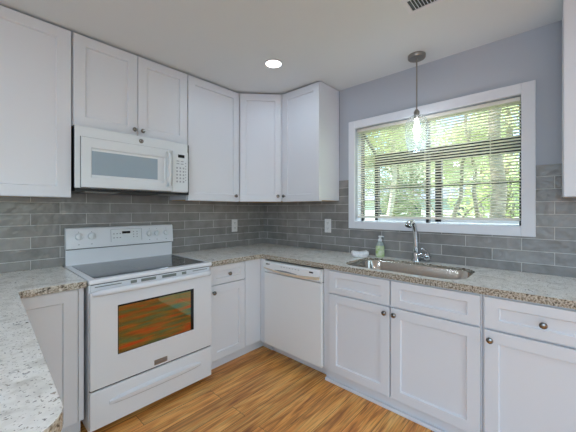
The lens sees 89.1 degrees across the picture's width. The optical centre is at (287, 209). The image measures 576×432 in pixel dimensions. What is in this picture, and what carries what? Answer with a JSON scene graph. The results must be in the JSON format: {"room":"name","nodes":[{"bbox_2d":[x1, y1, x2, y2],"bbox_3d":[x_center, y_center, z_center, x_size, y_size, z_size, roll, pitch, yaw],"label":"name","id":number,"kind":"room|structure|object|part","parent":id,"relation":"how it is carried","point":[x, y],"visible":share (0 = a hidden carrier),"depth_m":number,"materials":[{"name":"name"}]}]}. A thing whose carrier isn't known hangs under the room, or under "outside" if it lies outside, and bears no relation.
{"room":"kitchen","nodes":[
{"label":"kitchen","id":0,"kind":"room"},
{"bbox_2d":[80,346,433,431],"bbox_3d":[0.061,1.302,-0.121,5.520,0.100,5.020,0,0,42],"label":"floor","id":1,"kind":"structure","parent":0,"point":[263,389],"depth_m":1.86,"materials":[{"name":"brown wood"}]},
{"bbox_2d":[21,288,83,431],"bbox_3d":[-1.573,0.838,1.549,0.590,0.828,0.695,0,0,42],"label":"base cabinet","id":2,"kind":"object","parent":1,"relation":"on","point":[56,319],"visible":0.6,"depth_m":1.55,"materials":[{"name":"white paint"}]},
{"bbox_2d":[64,224,211,431],"bbox_3d":[-1.028,0.689,2.059,0.692,1.127,0.768,0,0,42],"label":"range","id":3,"kind":"object","parent":1,"relation":"on","point":[147,307],"visible":0.99,"depth_m":1.86,"materials":[{"name":"white metal"}]},
{"bbox_3d":[-1.452,0.188,2.034,0.024,0.048,0.048,0,0,42],"label":"control knob","id":4,"kind":"part","parent":3,"relation":"part of","materials":[{"name":"white plastic"}]},
{"bbox_3d":[-1.400,0.188,2.091,0.024,0.048,0.048,0,0,42],"label":"control knob","id":5,"kind":"part","parent":3,"relation":"part of","materials":[{"name":"white plastic"}]},
{"bbox_3d":[-1.266,0.199,2.275,0.048,0.147,0.752,0,0,42],"label":"control panel","id":6,"kind":"part","parent":3,"relation":"part of","materials":[{"name":"white ceramic"}]},
{"bbox_3d":[-1.250,0.194,2.269,0.003,0.091,0.214,-7,-5,42],"label":"keypad plate","id":7,"kind":"part","parent":3,"relation":"part of","materials":[{"name":"white plastic"}]},
{"bbox_2d":[64,254,211,284],"bbox_3d":[-1.040,0.396,2.069,0.605,0.028,0.768,0,0,42],"label":"cooktop","id":8,"kind":"object","parent":3,"relation":"in","point":[116,270],"depth_m":1.98,"materials":[{"name":"grey"}]},
{"bbox_3d":[-0.826,1.105,1.875,0.026,0.210,0.760,0,0,42],"label":"storage drawer","id":9,"kind":"part","parent":3,"relation":"part of","materials":[{"name":"white metal"}]},
{"bbox_3d":[-0.825,0.723,1.874,0.026,0.534,0.760,0,0,42],"label":"oven door","id":10,"kind":"part","parent":3,"relation":"part of","materials":[{"name":"white metal"}]},
{"bbox_3d":[-0.797,0.456,1.849,0.067,0.042,0.747,0,0,42],"label":"handle","id":11,"kind":"part","parent":3,"relation":"part of","materials":[{"name":"white metal"}]},
{"bbox_3d":[-0.807,1.082,1.859,0.031,0.052,0.575,0,0,42],"label":"drawer pull","id":12,"kind":"part","parent":3,"relation":"part of","materials":[{"name":"white metal"}]},
{"bbox_3d":[-0.810,0.961,1.867,0.005,0.030,0.082,0,0,42],"label":"badge plate","id":13,"kind":"part","parent":3,"relation":"part of","materials":[{"name":"silver metal"}]},
{"bbox_2d":[210,258,272,369],"bbox_3d":[-0.570,0.838,2.615,0.642,0.828,0.658,0,0,42],"label":"base cabinet","id":14,"kind":"object","parent":1,"relation":"on","point":[238,288],"visible":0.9,"depth_m":2.41,"materials":[{"name":"white paint"}]},
{"bbox_3d":[-0.478,0.501,2.329,0.019,0.142,0.334,0,0,42],"label":"drawer","id":15,"kind":"part","parent":14,"relation":"part of","materials":[{"name":"white paint"}]},
{"bbox_3d":[-0.478,0.866,2.329,0.019,0.572,0.334,0,0,42],"label":"door","id":16,"kind":"part","parent":14,"relation":"part of","materials":[{"name":"white paint"}]},
{"bbox_3d":[-0.301,0.789,2.529,0.016,0.726,0.188,0,0,42],"label":"filler panel","id":17,"kind":"part","parent":14,"relation":"part of","materials":[{"name":"white paint"}]},
{"bbox_3d":[-0.215,0.789,2.565,0.052,0.726,0.021,0,0,42],"label":"filler panel","id":18,"kind":"part","parent":14,"relation":"part of","materials":[{"name":"white paint"}]},
{"bbox_2d":[263,259,325,373],"bbox_3d":[0.203,0.841,2.533,0.602,0.818,0.600,0,0,42],"label":"dishwasher","id":19,"kind":"object","parent":1,"relation":"on","point":[294,293],"visible":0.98,"depth_m":2.29,"materials":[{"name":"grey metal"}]},
{"bbox_3d":[0.005,0.508,2.325,0.575,0.036,0.028,0,0,42],"label":"handle","id":20,"kind":"part","parent":19,"relation":"part of","materials":[{"name":"beige plastic"}]},
{"bbox_3d":[0.020,0.483,2.332,0.602,0.093,0.054,0,0,42],"label":"control panel","id":21,"kind":"part","parent":19,"relation":"part of","materials":[{"name":"white plastic"}]},
{"bbox_3d":[0.223,1.204,2.555,0.596,0.093,0.400,0,0,42],"label":"toe panel","id":22,"kind":"part","parent":19,"relation":"part of","materials":[{"name":"white paint"}]},
{"bbox_2d":[324,268,482,431],"bbox_3d":[0.798,0.838,2.006,0.979,0.828,0.616,0,0,42],"label":"base cabinet","id":23,"kind":"object","parent":1,"relation":"on","point":[414,351],"visible":0.98,"depth_m":1.73,"materials":[{"name":"white paint"}]},
{"bbox_3d":[0.463,0.511,1.950,0.444,0.154,0.019,0,0,42],"label":"drawer","id":24,"kind":"part","parent":23,"relation":"part of","materials":[{"name":"white paint"}]},
{"bbox_3d":[0.463,0.874,1.950,0.444,0.552,0.019,0,0,42],"label":"door","id":25,"kind":"part","parent":23,"relation":"part of","materials":[{"name":"white paint"}]},
{"bbox_2d":[173,243,575,309],"bbox_3d":[0.429,0.405,2.010,2.941,0.036,1.112,0,0,42],"label":"countertop","id":26,"kind":"structure","parent":23,"relation":"on","point":[559,291],"depth_m":1.79,"materials":[{"name":"stone"}]},
{"bbox_2d":[351,250,368,256],"bbox_3d":[0.594,0.360,2.421,0.139,0.052,0.090,0,0,2],"label":"sponge","id":27,"kind":"object","parent":26,"relation":"on","point":[365,253],"visible":1,"depth_m":2.38,"materials":[{"name":"white"}]},
{"bbox_2d":[376,236,383,256],"bbox_3d":[0.756,0.300,2.406,0.075,0.174,0.049,0,0,-13],"label":"soap bottle","id":28,"kind":"object","parent":26,"relation":"on","point":[379,246],"visible":1,"depth_m":2.39,"materials":[{"name":"green plastic"}]},
{"bbox_2d":[348,260,472,279],"bbox_3d":[0.802,0.500,1.999,0.815,0.194,0.475,0,0,42],"label":"sink","id":29,"kind":"object","parent":26,"relation":"in","point":[422,270],"visible":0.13,"depth_m":2.16,"materials":[{"name":"silver metal"}]},
{"bbox_2d":[405,219,430,261],"bbox_3d":[0.965,0.229,2.171,0.160,0.316,0.140,0,0,42],"label":"faucet","id":30,"kind":"object","parent":26,"relation":"on","point":[416,255],"visible":1,"depth_m":2.19,"materials":[{"name":"silver metal"}]},
{"bbox_3d":[0.958,0.218,2.205,0.043,0.239,0.071,0,0,42],"label":"spout","id":31,"kind":"part","parent":30,"relation":"part of","materials":[{"name":"silver metal"}]},
{"bbox_3d":[0.639,1.241,1.832,0.979,0.022,0.021,0,0,42],"label":"shoe moulding","id":32,"kind":"part","parent":23,"relation":"part of","materials":[{"name":"white paint"}]},
{"bbox_3d":[0.804,0.511,1.640,0.462,0.154,0.019,0,0,42],"label":"drawer","id":33,"kind":"part","parent":23,"relation":"part of","materials":[{"name":"white paint"}]},
{"bbox_3d":[0.804,0.874,1.640,0.462,0.552,0.019,0,0,42],"label":"door","id":34,"kind":"part","parent":23,"relation":"part of","materials":[{"name":"white paint"}]},
{"bbox_2d":[483,294,575,431],"bbox_3d":[1.383,0.838,1.474,0.600,0.828,0.616,0,0,42],"label":"base cabinet","id":35,"kind":"object","parent":1,"relation":"on","point":[529,348],"visible":1,"depth_m":1.36,"materials":[{"name":"white paint"}]},
{"bbox_3d":[0.990,0.640,1.437,0.031,0.031,0.032,0,0,42],"label":"knob","id":36,"kind":"part","parent":35,"relation":"part of","materials":[{"name":"grey metal"}]},
{"bbox_3d":[1.205,0.511,1.276,0.586,0.154,0.019,0,0,42],"label":"drawer","id":37,"kind":"part","parent":35,"relation":"part of","materials":[{"name":"white paint"}]},
{"bbox_3d":[1.137,0.514,1.303,0.031,0.031,0.032,0,0,42],"label":"knob","id":38,"kind":"part","parent":35,"relation":"part of","materials":[{"name":"grey metal"}]},
{"bbox_3d":[-1.153,0.838,0.624,1.120,0.828,0.651,0,0,42],"label":"cabinet","id":39,"kind":"object","parent":1,"relation":"on","visible":0},
{"bbox_2d":[0,266,86,431],"bbox_3d":[-1.257,0.405,0.963,1.853,0.036,1.153,0,0,42],"label":"countertop","id":40,"kind":"structure","parent":39,"relation":"on","point":[30,400],"depth_m":0.75,"materials":[{"name":"stone"}]},
{"bbox_2d":[0,0,562,94],"bbox_3d":[0.061,-1.158,-0.121,5.520,0.100,5.020,0,0,42],"label":"ceiling","id":41,"kind":"structure","parent":0,"point":[339,44],"depth_m":1.81,"materials":[{"name":"white paint"}]},
{"bbox_2d":[264,59,282,68],"bbox_3d":[-0.110,-1.104,2.214,0.144,0.008,0.144,0,0,42],"label":"recessed light","id":42,"kind":"object","parent":41,"relation":"in","point":[270,63],"visible":1,"depth_m":2.21,"materials":[{"name":"white paint"}]},
{"bbox_2d":[408,51,425,134],"bbox_3d":[0.923,-0.763,2.100,0.158,0.688,0.158,0,0,42],"label":"pendant light","id":43,"kind":"object","parent":41,"relation":"hanging from","point":[417,56],"visible":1,"depth_m":2.09,"materials":[{"name":"silver metal"}]},
{"bbox_3d":[0.923,-0.893,2.100,0.009,0.381,0.009,0,0,27],"label":"rod","id":44,"kind":"part","parent":43,"relation":"part of","materials":[{"name":"silver metal"}]},
{"bbox_3d":[0.923,-0.594,2.100,0.047,0.119,0.047,0,0,42],"label":"bulb","id":45,"kind":"part","parent":43,"relation":"part of","materials":[{"name":"white glass"}]},
{"bbox_2d":[400,0,443,14],"bbox_3d":[0.766,-1.104,1.494,0.330,0.008,0.144,0,0,42],"label":"ceiling vent","id":46,"kind":"object","parent":41,"relation":"in","point":[412,6],"visible":1,"depth_m":1.57,"materials":[{"name":"white metal"}]},
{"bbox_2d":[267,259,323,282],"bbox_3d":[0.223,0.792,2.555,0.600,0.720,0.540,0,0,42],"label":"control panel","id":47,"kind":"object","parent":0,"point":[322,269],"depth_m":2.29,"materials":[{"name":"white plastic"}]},
{"bbox_2d":[266,20,561,271],"bbox_3d":[1.709,0.072,1.692,5.520,2.360,0.120,0,0,42],"label":"wall","id":48,"kind":"structure","parent":0,"point":[534,54],"depth_m":2.00,"materials":[{"name":"grey paint"}]},
{"bbox_2d":[282,81,338,201],"bbox_3d":[0.198,-0.588,2.740,0.436,1.025,0.343,0,0,42],"label":"upper cabinet","id":49,"kind":"object","parent":48,"relation":"attached to","point":[310,113],"visible":1,"depth_m":2.63,"materials":[{"name":"white paint"}]},
{"bbox_3d":[0.111,-0.585,2.643,0.432,1.016,0.019,0,0,42],"label":"door","id":50,"kind":"part","parent":49,"relation":"part of","materials":[{"name":"white paint"}]},
{"bbox_2d":[264,163,575,277],"bbox_3d":[0.896,0.060,2.344,3.200,0.661,0.008,0,0,42],"label":"backsplash","id":51,"kind":"structure","parent":48,"relation":"attached to","point":[552,251],"depth_m":2.07,"materials":[{"name":"grey tile"}]},
{"bbox_2d":[325,219,330,232],"bbox_3d":[0.380,0.152,2.800,0.072,0.130,0.010,0,0,42],"label":"wall outlet","id":52,"kind":"object","parent":51,"relation":"attached to","point":[327,221],"visible":1,"depth_m":2.79,"materials":[{"name":"white plastic"}]},
{"bbox_2d":[362,103,520,225],"bbox_3d":[1.204,-0.295,2.413,1.161,0.855,0.350,0,0,42],"label":"window","id":53,"kind":"structure","parent":48,"relation":"in","point":[492,222],"depth_m":2.41,"materials":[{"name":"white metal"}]},
{"bbox_2d":[357,97,520,220],"bbox_3d":[1.056,-0.324,2.251,1.149,0.789,0.036,0,0,42],"label":"window blind","id":54,"kind":"object","parent":53,"relation":"attached to","point":[517,100],"visible":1,"depth_m":2.15,"materials":[{"name":"white plastic"}]},
{"bbox_3d":[0.657,-0.318,2.613,0.002,0.760,0.029,0,0,42],"label":"ladder cord","id":55,"kind":"part","parent":54,"relation":"part of","materials":[{"name":"white fabric"}]},
{"bbox_3d":[1.055,-0.318,2.252,0.002,0.760,0.029,0,0,42],"label":"ladder cord","id":56,"kind":"part","parent":54,"relation":"part of","materials":[{"name":"white fabric"}]},
{"bbox_3d":[1.056,0.062,2.251,1.149,0.018,0.028,0,0,42],"label":"rail","id":57,"kind":"part","parent":54,"relation":"part of","materials":[{"name":"white plastic"}]},
{"bbox_2d":[366,179,518,188],"bbox_3d":[1.209,-0.206,2.419,1.141,0.006,0.245,0,0,42],"label":"shelf","id":58,"kind":"object","parent":53,"relation":"attached to","point":[502,179],"depth_m":2.33,"materials":[{"name":"clear glass"}]},
{"bbox_3d":[1.221,0.107,2.432,1.161,0.050,0.300,0,0,42],"label":"sill","id":59,"kind":"part","parent":53,"relation":"part of","materials":[{"name":"white paint"}]},
{"bbox_3d":[1.296,-0.205,2.514,1.141,0.010,0.014,0,0,42],"label":"shelf rail","id":60,"kind":"part","parent":53,"relation":"part of","materials":[{"name":"brown metal"}]},
{"bbox_2d":[349,80,535,236],"bbox_3d":[1.029,-0.311,2.213,1.289,0.953,0.022,0,0,42],"label":"trim","id":61,"kind":"structure","parent":48,"relation":"attached to","point":[527,90],"depth_m":1.91,"materials":[{"name":"white paint"}]},
{"bbox_2d":[562,0,575,197],"bbox_3d":[1.661,-0.582,1.407,0.498,1.036,0.347,0,0,42],"label":"upper cabinet","id":62,"kind":"object","parent":48,"relation":"attached to","point":[569,6],"visible":1,"depth_m":1.46,"materials":[{"name":"white paint"}]},
{"bbox_3d":[-1.978,0.072,1.650,0.120,2.360,4.900,0,0,42],"label":"wall","id":63,"kind":"structure","parent":0,"visible":0},
{"bbox_2d":[0,5,70,197],"bbox_3d":[-1.584,-0.588,1.720,0.350,1.025,0.456,0,0,42],"label":"upper cabinet","id":64,"kind":"object","parent":63,"relation":"attached to","point":[35,54],"visible":1,"depth_m":1.67,"materials":[{"name":"white paint"}]},
{"bbox_3d":[-1.606,-0.083,1.741,0.268,0.004,0.430,0,0,42],"label":"underside panel","id":65,"kind":"part","parent":64,"relation":"part of","materials":[{"name":"white wood"}]},
{"bbox_3d":[-1.500,-0.080,1.644,0.018,0.010,0.456,0,0,42],"label":"rail","id":66,"kind":"part","parent":64,"relation":"part of","materials":[{"name":"white paint"}]},
{"bbox_2d":[71,32,186,144],"bbox_3d":[-1.172,-0.811,2.174,0.350,0.578,0.762,0,0,42],"label":"upper cabinet","id":67,"kind":"object","parent":63,"relation":"attached to","point":[113,89],"visible":0.91,"depth_m":2.02,"materials":[{"name":"white paint"}]},
{"bbox_3d":[-1.200,-0.807,1.944,0.019,0.571,0.374,0,0,42],"label":"door","id":68,"kind":"part","parent":67,"relation":"part of","materials":[{"name":"white paint"}]},
{"bbox_2d":[71,125,188,196],"bbox_3d":[-1.143,-0.311,2.142,0.430,0.402,0.752,0,0,42],"label":"microwave","id":69,"kind":"object","parent":67,"relation":"attached to","point":[102,161],"visible":1,"depth_m":1.96,"materials":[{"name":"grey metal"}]},
{"bbox_3d":[-1.064,-0.292,1.983,0.016,0.308,0.566,0,0,42],"label":"door","id":70,"kind":"part","parent":69,"relation":"part of","materials":[{"name":"white plastic"}]},
{"bbox_3d":[-0.875,-0.300,2.153,0.050,0.273,0.028,0,0,42],"label":"handle","id":71,"kind":"part","parent":69,"relation":"part of","materials":[{"name":"white plastic"}]},
{"bbox_3d":[-0.829,-0.292,2.247,0.010,0.308,0.127,0,0,42],"label":"control panel","id":72,"kind":"part","parent":69,"relation":"part of","materials":[{"name":"white plastic"}]},
{"bbox_3d":[-0.944,-0.807,2.226,0.019,0.571,0.378,0,0,42],"label":"door","id":73,"kind":"part","parent":67,"relation":"part of","materials":[{"name":"white paint"}]},
{"bbox_2d":[0,193,263,272],"bbox_3d":[-1.765,0.160,1.789,0.008,0.585,4.392,0,0,42],"label":"backsplash","id":74,"kind":"structure","parent":63,"relation":"attached to","point":[31,228],"depth_m":2.21,"materials":[{"name":"grey tile"}]},
{"bbox_2d":[232,219,236,231],"bbox_3d":[-0.563,0.166,3.097,0.010,0.130,0.072,0,0,42],"label":"wall outlet","id":75,"kind":"object","parent":74,"relation":"attached to","point":[234,221],"visible":1,"depth_m":3.09,"materials":[{"name":"white plastic"}]},
{"bbox_2d":[169,75,238,201],"bbox_3d":[-0.738,-0.588,2.651,0.350,1.025,0.521,0,0,42],"label":"upper cabinet","id":76,"kind":"object","parent":63,"relation":"attached to","point":[212,109],"visible":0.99,"depth_m":2.54,"materials":[{"name":"white paint"}]},
{"bbox_2d":[239,93,281,202],"bbox_3d":[-0.266,-0.589,2.985,0.599,1.023,0.603,0,0,42],"label":"upper cabinet","id":77,"kind":"object","parent":63,"relation":"attached to","point":[260,115],"visible":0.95,"depth_m":2.77,"materials":[{"name":"white paint"}]},
{"bbox_3d":[-0.270,-0.083,2.990,0.565,0.004,0.580,0,0,42],"label":"underside panel","id":78,"kind":"part","parent":77,"relation":"part of","materials":[{"name":"brown wood"}]},
{"label":"outside","id":79,"kind":"structure","parent":0,"visible":0},
{"bbox_3d":[11.314,1.702,23.622,70.000,0.200,44.500,0,0,42],"label":"lawn","id":80,"kind":"structure","parent":79,"visible":0},
{"bbox_2d":[365,150,386,196],"bbox_3d":[6.431,-2.704,26.159,3.907,8.648,4.436,0,0,42],"label":"tree","id":81,"kind":"object","parent":80,"relation":"on","point":[365,150],"visible":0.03,"depth_m":24.78,"materials":[{"name":"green plant"}]},
{"bbox_2d":[365,123,434,216],"bbox_3d":[4.557,-1.528,12.087,2.974,6.291,3.600,0,0,42],"label":"tree","id":82,"kind":"object","parent":80,"relation":"on","point":[387,199],"visible":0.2,"depth_m":11.74,"materials":[{"name":"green plant"}]},
{"bbox_2d":[365,121,447,215],"bbox_3d":[2.377,-1.146,6.482,2.619,5.515,2.426,0,0,-17],"label":"tree","id":83,"kind":"object","parent":80,"relation":"on","point":[390,200],"visible":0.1,"depth_m":6.66,"materials":[{"name":"green plant"}]},
{"bbox_2d":[379,119,447,213],"bbox_3d":[9.604,-2.721,22.546,4.435,8.677,4.638,0,0,42],"label":"tree","id":84,"kind":"object","parent":80,"relation":"on","point":[442,119],"visible":0.07,"depth_m":22.33,"materials":[{"name":"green plant"}]},
{"bbox_2d":[365,181,518,220],"bbox_3d":[15.786,-0.598,30.030,25.200,4.400,8.200,0,0,42],"label":"house","id":85,"kind":"structure","parent":80,"relation":"on","point":[371,197],"depth_m":27.91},
{"bbox_2d":[412,129,491,216],"bbox_3d":[4.229,-0.159,7.303,2.182,3.539,1.836,0,0,42],"label":"tree","id":86,"kind":"object","parent":80,"relation":"on","point":[456,206],"visible":0.18,"depth_m":6.77,"materials":[{"name":"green plant"}]},
{"bbox_2d":[431,207,483,217],"bbox_3d":[7.410,0.777,12.814,2.861,1.830,2.925,0,0,42],"label":"shrub","id":87,"kind":"object","parent":80,"relation":"on","point":[463,207],"visible":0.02,"depth_m":12.43,"materials":[{"name":"green plant"}]},
{"bbox_2d":[438,111,488,217],"bbox_3d":[4.312,-0.646,6.891,1.196,4.515,1.433,0,0,-24],"label":"tree","id":88,"kind":"object","parent":80,"relation":"on","point":[484,111],"visible":0.12,"depth_m":6.65,"materials":[{"name":"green plant"}]},
{"bbox_2d":[446,116,512,217],"bbox_3d":[12.535,-2.643,19.249,4.261,8.522,4.426,0,0,42],"label":"tree","id":89,"kind":"object","parent":80,"relation":"on","point":[511,116],"visible":0.02,"depth_m":19.11,"materials":[{"name":"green plant"}]},
{"bbox_2d":[446,105,518,217],"bbox_3d":[7.324,-1.593,9.772,3.711,6.422,3.694,0,0,42],"label":"tree","id":90,"kind":"object","parent":80,"relation":"on","point":[507,211],"visible":0.15,"depth_m":9.67,"materials":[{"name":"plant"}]},
{"bbox_2d":[488,108,507,217],"bbox_3d":[4.413,-1.391,5.335,2.197,6.026,1.944,0,0,42],"label":"tree","id":91,"kind":"object","parent":80,"relation":"on","point":[491,214],"visible":0.02,"depth_m":5.64,"materials":[{"name":"grey plant"}]}
]}

